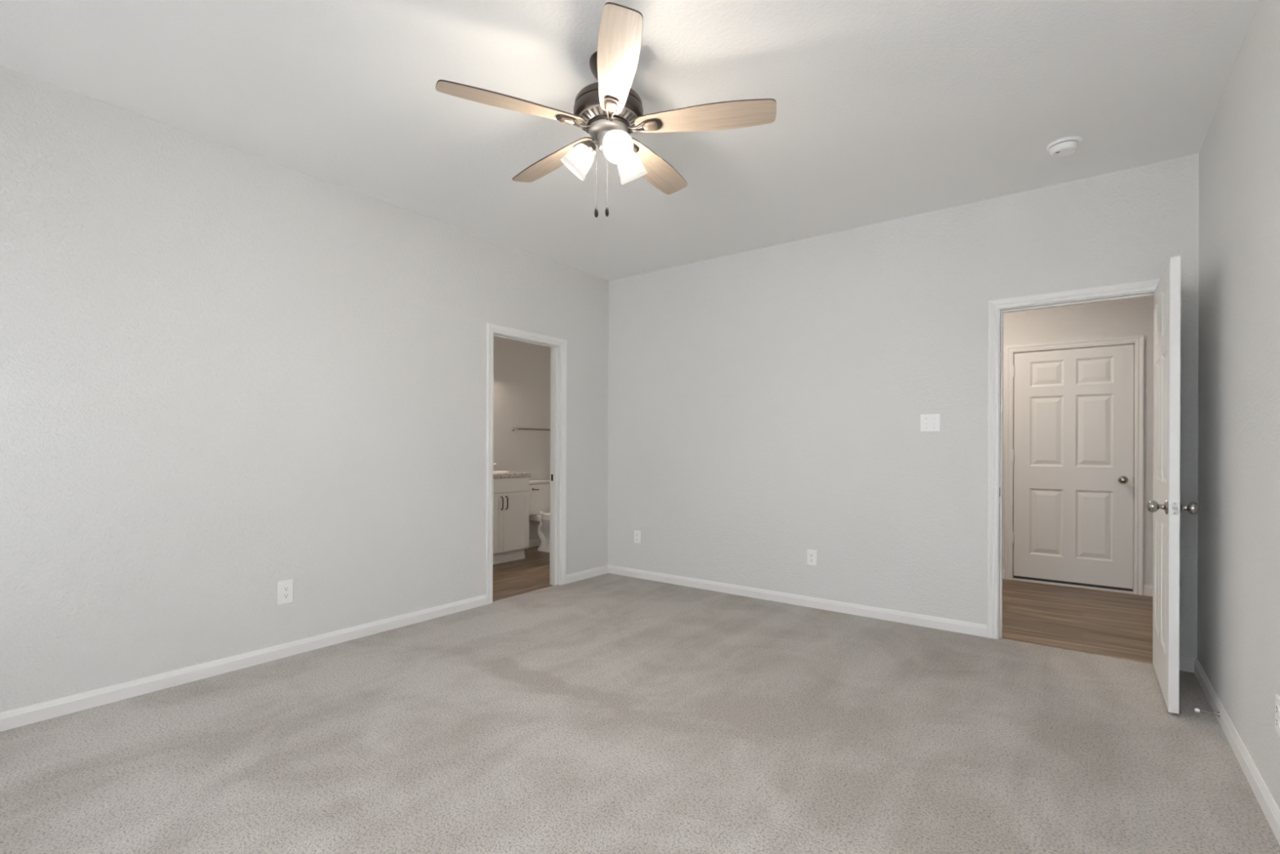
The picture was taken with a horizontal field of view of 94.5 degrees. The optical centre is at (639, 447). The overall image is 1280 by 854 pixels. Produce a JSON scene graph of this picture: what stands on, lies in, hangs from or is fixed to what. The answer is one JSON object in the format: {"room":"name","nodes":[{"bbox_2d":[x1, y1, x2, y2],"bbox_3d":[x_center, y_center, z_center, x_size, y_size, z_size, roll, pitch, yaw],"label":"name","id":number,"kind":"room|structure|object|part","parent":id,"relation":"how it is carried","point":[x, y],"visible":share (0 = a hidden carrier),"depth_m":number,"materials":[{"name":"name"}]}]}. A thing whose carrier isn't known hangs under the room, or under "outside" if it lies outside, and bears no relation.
{"room":"empty bedroom","nodes":[
{"label":"empty bedroom","id":0,"kind":"room"},
{"bbox_2d":[0,66,608,712],"bbox_3d":[-1.156,-0.189,4.511,0.115,2.752,7.419,0,0,37],"label":"wall","id":1,"kind":"structure","parent":0,"point":[228,375],"depth_m":3.06,"materials":[{"name":"paint"}]},
{"bbox_2d":[277,578,293,605],"bbox_3d":[-1.982,0.811,3.311,0.008,0.133,0.080,0,0,37],"label":"wall outlet","id":2,"kind":"object","parent":1,"relation":"attached to","point":[285,588],"visible":1,"depth_m":3.31,"materials":[{"name":"white plastic"}]},
{"bbox_2d":[282,592,289,598],"bbox_3d":[-1.980,0.831,3.309,0.002,0.027,0.034,0,0,37],"label":"receptacle","id":3,"kind":"object","parent":2,"relation":"attached to","point":[285,595],"depth_m":3.31,"materials":[{"name":"grey plastic"}]},
{"bbox_2d":[282,586,289,591],"bbox_3d":[-1.980,0.792,3.309,0.002,0.027,0.034,0,0,37],"label":"receptacle","id":4,"kind":"object","parent":2,"relation":"attached to","point":[284,588],"depth_m":3.31,"materials":[{"name":"grey plastic"}]},
{"bbox_2d":[0,564,608,731],"bbox_3d":[-1.756,1.141,3.610,0.014,0.087,4.862,0,0,37],"label":"baseboard","id":5,"kind":"structure","parent":1,"relation":"attached to","point":[22,716],"depth_m":3.05,"materials":[{"name":"white paint"}]},
{"bbox_2d":[485,323,566,604],"bbox_3d":[-0.944,0.131,4.796,0.150,2.114,0.843,0,0,37],"label":"door frame","id":6,"kind":"structure","parent":1,"relation":"attached to","point":[558,345],"depth_m":5.05,"materials":[{"name":"white paint"}]},
{"bbox_2d":[493,336,551,539],"bbox_3d":[-1.719,-0.191,6.554,0.115,2.752,4.825,0,0,37],"label":"wall","id":7,"kind":"structure","parent":0,"point":[522,370],"depth_m":6.92,"materials":[{"name":"paint"}]},
{"bbox_2d":[511,426,550,431],"bbox_3d":[-1.246,-0.210,7.021,0.082,0.052,0.662,0,0,37],"label":"towel bar","id":8,"kind":"object","parent":7,"relation":"attached to","point":[513,428],"visible":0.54,"depth_m":6.88,"materials":[{"name":"silver metal"}]},
{"bbox_3d":[-1.429,-0.211,6.777,0.082,0.052,0.052,0,0,37],"label":"wall post","id":9,"kind":"part","parent":8,"relation":"part of","materials":[{"name":"silver metal"}]},
{"bbox_3d":[-1.226,-0.210,7.006,0.019,0.018,0.610,0,0,37],"label":"rail","id":10,"kind":"part","parent":8,"relation":"part of","materials":[{"name":"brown metal"}]},
{"bbox_2d":[528,537,540,547],"bbox_3d":[-1.235,1.143,7.100,0.014,0.087,1.215,0,0,37],"label":"baseboard","id":11,"kind":"structure","parent":7,"relation":"attached to","point":[535,542],"depth_m":7.06,"materials":[{"name":"white paint"}]},
{"bbox_2d":[0,0,1259,280],"bbox_3d":[0.294,-1.610,3.428,7.450,0.100,7.419,0,0,37],"label":"ceiling","id":12,"kind":"structure","parent":0,"point":[886,110],"depth_m":2.59,"materials":[{"name":"paint"}]},
{"bbox_2d":[435,2,776,217],"bbox_3d":[-0.129,-1.240,2.432,1.270,0.642,1.263,0,0,37],"label":"ceiling fan","id":13,"kind":"object","parent":12,"relation":"hanging from","point":[608,109],"visible":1,"depth_m":2.30,"materials":[{"name":"beige wood"}]},
{"bbox_3d":[-0.478,-1.294,2.231,0.554,0.006,0.139,0,12,-25],"label":"blade","id":14,"kind":"part","parent":13,"relation":"part of","materials":[{"name":"brown wood"}]},
{"bbox_3d":[-0.392,-1.294,2.678,0.139,0.006,0.553,-17,11,-42],"label":"blade","id":15,"kind":"part","parent":13,"relation":"part of","materials":[{"name":"beige wood"}]},
{"bbox_3d":[-0.241,-1.185,2.418,0.072,0.077,0.056,0,0,37],"label":"bulb","id":16,"kind":"part","parent":13,"relation":"part of","materials":[{"name":"white glass"}]},
{"bbox_3d":[-0.252,-1.175,2.420,0.125,0.126,0.116,0,0,37],"label":"lamp shade","id":17,"kind":"part","parent":13,"relation":"part of","materials":[{"name":"white glass"}]},
{"bbox_2d":[582,140,595,155],"bbox_3d":[-0.209,-1.220,2.413,0.060,0.057,0.068,0,0,37],"label":"light bulb","id":18,"kind":"object","parent":13,"relation":"attached to","point":[588,148],"depth_m":2.39,"materials":[{"name":"glass"}]},
{"bbox_3d":[-0.180,-1.237,2.407,0.039,0.024,0.015,0,0,13],"label":"lamp arm","id":19,"kind":"part","parent":13,"relation":"part of","materials":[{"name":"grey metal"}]},
{"bbox_3d":[-0.131,-1.084,2.359,0.002,0.253,0.002,0,0,37],"label":"pull chain","id":20,"kind":"part","parent":13,"relation":"part of","materials":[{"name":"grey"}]},
{"bbox_2d":[604,132,620,149],"bbox_3d":[-0.108,-1.204,2.327,0.060,0.060,0.064,0,0,37],"label":"light bulb","id":21,"kind":"object","parent":13,"relation":"attached to","point":[612,135],"depth_m":2.31,"materials":[{"name":"glass"}]},
{"bbox_3d":[-0.089,-1.166,2.285,0.113,0.126,0.126,0,0,-7],"label":"lamp shade","id":22,"kind":"part","parent":13,"relation":"part of","materials":[{"name":"white glass"}]},
{"bbox_3d":[-0.100,-1.176,2.292,0.057,0.072,0.076,0,0,-40],"label":"bulb","id":23,"kind":"part","parent":13,"relation":"part of","materials":[{"name":"white glass"}]},
{"bbox_3d":[-0.080,-1.293,2.011,0.139,0.006,0.554,13,-2,-7],"label":"blade","id":24,"kind":"part","parent":13,"relation":"part of","materials":[{"name":"brown wood"}]},
{"bbox_2d":[622,146,631,155],"bbox_3d":[-0.063,-1.230,2.465,0.069,0.054,0.062,0,0,37],"label":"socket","id":25,"kind":"object","parent":13,"relation":"attached to","point":[628,150],"depth_m":2.44,"materials":[{"name":"metal"}]},
{"bbox_3d":[-0.038,-1.181,2.490,0.113,0.124,0.125,0,0,37],"label":"lamp shade","id":26,"kind":"part","parent":13,"relation":"part of","materials":[{"name":"white glass"}]},
{"bbox_3d":[-0.045,-1.191,2.483,0.057,0.081,0.069,0,0,37],"label":"bulb","id":27,"kind":"part","parent":13,"relation":"part of","materials":[{"name":"white glass"}]},
{"bbox_3d":[0.060,-1.292,2.733,0.139,0.006,0.553,-14,-7,28],"label":"blade","id":28,"kind":"part","parent":13,"relation":"part of","materials":[{"name":"beige wood"}]},
{"bbox_3d":[0.252,-1.292,2.322,0.553,0.006,0.139,0,-13,11],"label":"blade","id":29,"kind":"part","parent":13,"relation":"part of","materials":[{"name":"beige wood"}]},
{"bbox_2d":[1046,136,1081,157],"bbox_3d":[2.172,-1.528,3.028,0.147,0.050,0.147,0,0,37],"label":"smoke detector","id":30,"kind":"object","parent":12,"relation":"attached to","point":[1066,146],"visible":1,"depth_m":2.99,"materials":[{"name":"white plastic"}]},
{"bbox_2d":[0,545,1279,853],"bbox_3d":[0.344,1.210,3.507,7.450,0.060,7.219,0,0,37],"label":"floor","id":31,"kind":"structure","parent":0,"point":[607,713],"depth_m":2.35,"materials":[{"name":"beige carpet"}]},
{"bbox_2d":[493,476,528,564],"bbox_3d":[-1.602,0.749,6.131,0.584,0.874,0.743,0,0,37],"label":"vanity cabinet","id":32,"kind":"object","parent":31,"relation":"on","point":[510,495],"visible":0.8,"depth_m":6.08,"materials":[{"name":"white paint"}]},
{"bbox_3d":[-1.509,0.764,5.843,0.019,0.596,0.386,0,0,37],"label":"cabinet door","id":33,"kind":"part","parent":32,"relation":"part of","materials":[{"name":"white paint"}]},
{"bbox_3d":[-1.388,0.565,5.959,0.036,0.139,0.012,0,0,37],"label":"handle","id":34,"kind":"part","parent":32,"relation":"part of","materials":[{"name":"black metal"}]},
{"bbox_3d":[-1.352,0.565,6.007,0.036,0.139,0.012,0,0,37],"label":"handle","id":35,"kind":"part","parent":32,"relation":"part of","materials":[{"name":"black metal"}]},
{"bbox_3d":[-1.453,1.165,6.018,0.012,0.042,0.741,0,0,37],"label":"kick molding","id":36,"kind":"part","parent":32,"relation":"part of","materials":[{"name":"white paint"}]},
{"bbox_3d":[-1.403,0.387,5.983,0.019,0.142,0.735,0,0,37],"label":"drawer","id":37,"kind":"part","parent":32,"relation":"part of","materials":[{"name":"white paint"}]},
{"bbox_2d":[493,471,530,478],"bbox_3d":[-1.609,0.290,6.139,0.559,0.043,0.765,0,0,37],"label":"countertop","id":38,"kind":"structure","parent":32,"relation":"on","point":[511,474],"depth_m":6.10,"materials":[{"name":"stone"}]},
{"bbox_2d":[493,471,509,473],"bbox_3d":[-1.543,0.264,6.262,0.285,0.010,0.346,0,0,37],"label":"sink basin","id":39,"kind":"object","parent":38,"relation":"in","point":[494,472],"visible":0.6,"depth_m":6.24,"materials":[{"name":"white ceramic"}]},
{"bbox_3d":[-1.288,0.765,6.139,0.019,0.596,0.346,0,0,37],"label":"cabinet door","id":40,"kind":"part","parent":32,"relation":"part of","materials":[{"name":"white paint"}]},
{"bbox_2d":[528,479,550,552],"bbox_3d":[-0.988,0.789,6.788,0.776,0.798,0.470,0,0,37],"label":"toilet","id":41,"kind":"object","parent":31,"relation":"on","point":[539,491],"visible":0.41,"depth_m":6.78,"materials":[{"name":"white ceramic"}]},
{"bbox_3d":[-1.212,0.603,6.956,0.210,0.357,0.450,0,0,37],"label":"tank","id":42,"kind":"part","parent":41,"relation":"part of","materials":[{"name":"white ceramic"}]},
{"bbox_3d":[-1.208,0.407,6.954,0.223,0.036,0.470,0,0,37],"label":"tank lid","id":43,"kind":"part","parent":41,"relation":"part of","materials":[{"name":"white ceramic"}]},
{"bbox_3d":[-0.884,0.758,6.710,0.511,0.021,0.372,0,0,37],"label":"seat lid","id":44,"kind":"part","parent":41,"relation":"part of","materials":[{"name":"white ceramic"}]},
{"bbox_2d":[607,153,1199,657],"bbox_3d":[1.359,-0.180,4.387,4.059,2.752,0.115,0,0,37],"label":"wall","id":45,"kind":"structure","parent":0,"point":[766,405],"depth_m":4.16,"materials":[{"name":"paint"}]},
{"bbox_2d":[634,530,640,543],"bbox_3d":[-0.024,0.812,5.345,0.073,0.114,0.008,0,0,37],"label":"wall outlet","id":46,"kind":"object","parent":45,"relation":"attached to","point":[637,533],"visible":1,"depth_m":5.34,"materials":[{"name":"white plastic"}]},
{"bbox_2d":[806,549,816,565],"bbox_3d":[1.270,0.818,4.375,0.074,0.114,0.008,0,0,37],"label":"wall outlet","id":47,"kind":"object","parent":45,"relation":"attached to","point":[811,554],"visible":1,"depth_m":4.37,"materials":[{"name":"white plastic"}]},
{"bbox_2d":[607,564,1195,672],"bbox_3d":[1.316,1.153,4.336,4.059,0.087,0.014,0,0,37],"label":"baseboard","id":48,"kind":"structure","parent":45,"relation":"attached to","point":[1186,663],"depth_m":4.30,"materials":[{"name":"white paint"}]},
{"bbox_2d":[920,413,939,431],"bbox_3d":[1.907,-0.159,3.892,0.117,0.115,0.020,0,0,37],"label":"light switch","id":49,"kind":"object","parent":45,"relation":"attached to","point":[928,423],"visible":1,"depth_m":3.90,"materials":[{"name":"white plastic"}]},
{"bbox_2d":[986,279,1159,639],"bbox_3d":[2.566,0.143,3.482,0.883,2.114,0.150,0,0,37],"label":"door frame","id":50,"kind":"structure","parent":45,"relation":"attached to","point":[997,308],"depth_m":3.67,"materials":[{"name":"white paint"}]},
{"bbox_2d":[1146,256,1199,713],"bbox_3d":[2.590,0.168,2.917,0.177,2.018,0.769,0,0,37],"label":"door","id":51,"kind":"structure","parent":45,"relation":"in","point":[1166,507],"depth_m":2.68,"materials":[{"name":"white paint"}]},
{"bbox_3d":[2.359,0.271,2.697,0.071,0.066,0.066,0,0,37],"label":"knob","id":52,"kind":"part","parent":51,"relation":"part of","materials":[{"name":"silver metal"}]},
{"bbox_3d":[2.590,0.168,2.916,0.035,2.018,0.750,0,0,37],"label":"panel","id":53,"kind":"part","parent":51,"relation":"part of","materials":[{"name":"white paint"}]},
{"bbox_3d":[2.364,0.271,2.616,0.025,0.057,0.002,0,0,37],"label":"latch plate","id":54,"kind":"part","parent":51,"relation":"part of","materials":[{"name":"silver metal"}]},
{"bbox_3d":[2.444,0.271,2.634,0.071,0.066,0.066,0,0,37],"label":"knob","id":55,"kind":"part","parent":51,"relation":"part of","materials":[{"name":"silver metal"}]},
{"bbox_2d":[1002,296,1154,595],"bbox_3d":[3.119,-0.173,5.639,5.374,2.752,0.115,0,0,37],"label":"wall","id":56,"kind":"structure","parent":0,"point":[1133,317],"depth_m":4.97,"materials":[{"name":"paint"}]},
{"bbox_2d":[1012,344,1133,591],"bbox_3d":[3.714,0.169,5.104,0.848,2.033,0.115,0,0,37],"label":"door","id":57,"kind":"structure","parent":56,"relation":"in","point":[1073,450],"depth_m":5.10,"materials":[{"name":"white paint"}]},
{"bbox_3d":[3.984,0.272,4.874,0.066,0.066,0.071,0,0,37],"label":"knob","id":58,"kind":"part","parent":57,"relation":"part of","materials":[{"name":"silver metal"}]},
{"bbox_2d":[1004,334,1144,595],"bbox_3d":[3.753,0.146,5.152,0.961,2.118,0.132,0,0,37],"label":"door frame","id":59,"kind":"structure","parent":56,"relation":"attached to","point":[1138,341],"depth_m":4.96,"materials":[{"name":"white paint"}]},
{"bbox_2d":[1002,568,1152,595],"bbox_3d":[3.076,1.159,5.587,5.374,0.087,0.014,0,0,37],"label":"baseboard","id":60,"kind":"structure","parent":56,"relation":"attached to","point":[1148,589],"depth_m":4.80,"materials":[{"name":"white paint"}]},
{"bbox_2d":[1194,707,1220,717],"bbox_3d":[2.457,1.148,2.563,0.079,0.024,0.024,0,0,37],"label":"door stop","id":61,"kind":"object","parent":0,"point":[1196,709],"visible":1,"depth_m":2.56,"materials":[{"name":"grey metal"}]},
{"bbox_3d":[2.457,1.148,2.563,0.052,0.007,0.007,0,0,37],"label":"rod","id":62,"kind":"part","parent":61,"relation":"part of","materials":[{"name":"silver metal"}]},
{"bbox_2d":[1197,0,1279,809],"bbox_3d":[1.511,-0.179,1.110,0.115,2.752,5.177,0,0,37],"label":"wall","id":63,"kind":"structure","parent":0,"point":[1238,461],"depth_m":2.23,"materials":[{"name":"paint"}]},
{"bbox_2d":[1194,657,1279,844],"bbox_3d":[1.480,1.153,1.183,0.014,0.087,4.862,0,0,37],"label":"baseboard","id":64,"kind":"structure","parent":63,"relation":"attached to","point":[1268,806],"depth_m":2.17,"materials":[{"name":"white paint"}]},
{"bbox_2d":[1275,693,1279,735],"bbox_3d":[1.954,0.822,1.810,0.008,0.114,0.072,0,0,37],"label":"wall outlet","id":65,"kind":"object","parent":63,"relation":"attached to","point":[1277,695],"visible":1,"depth_m":1.81,"materials":[{"name":"white plastic"}]},
{"bbox_2d":[1275,716,1279,727],"bbox_3d":[1.952,0.842,1.811,0.002,0.027,0.034,0,0,37],"label":"receptacle","id":66,"kind":"object","parent":65,"relation":"attached to","point":[1277,718],"depth_m":1.81,"materials":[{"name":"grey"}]},
{"bbox_2d":[1275,703,1279,714],"bbox_3d":[1.952,0.803,1.811,0.002,0.027,0.034,0,0,37],"label":"receptacle","id":67,"kind":"object","parent":65,"relation":"attached to","point":[1277,705],"depth_m":1.81,"materials":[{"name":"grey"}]}
]}

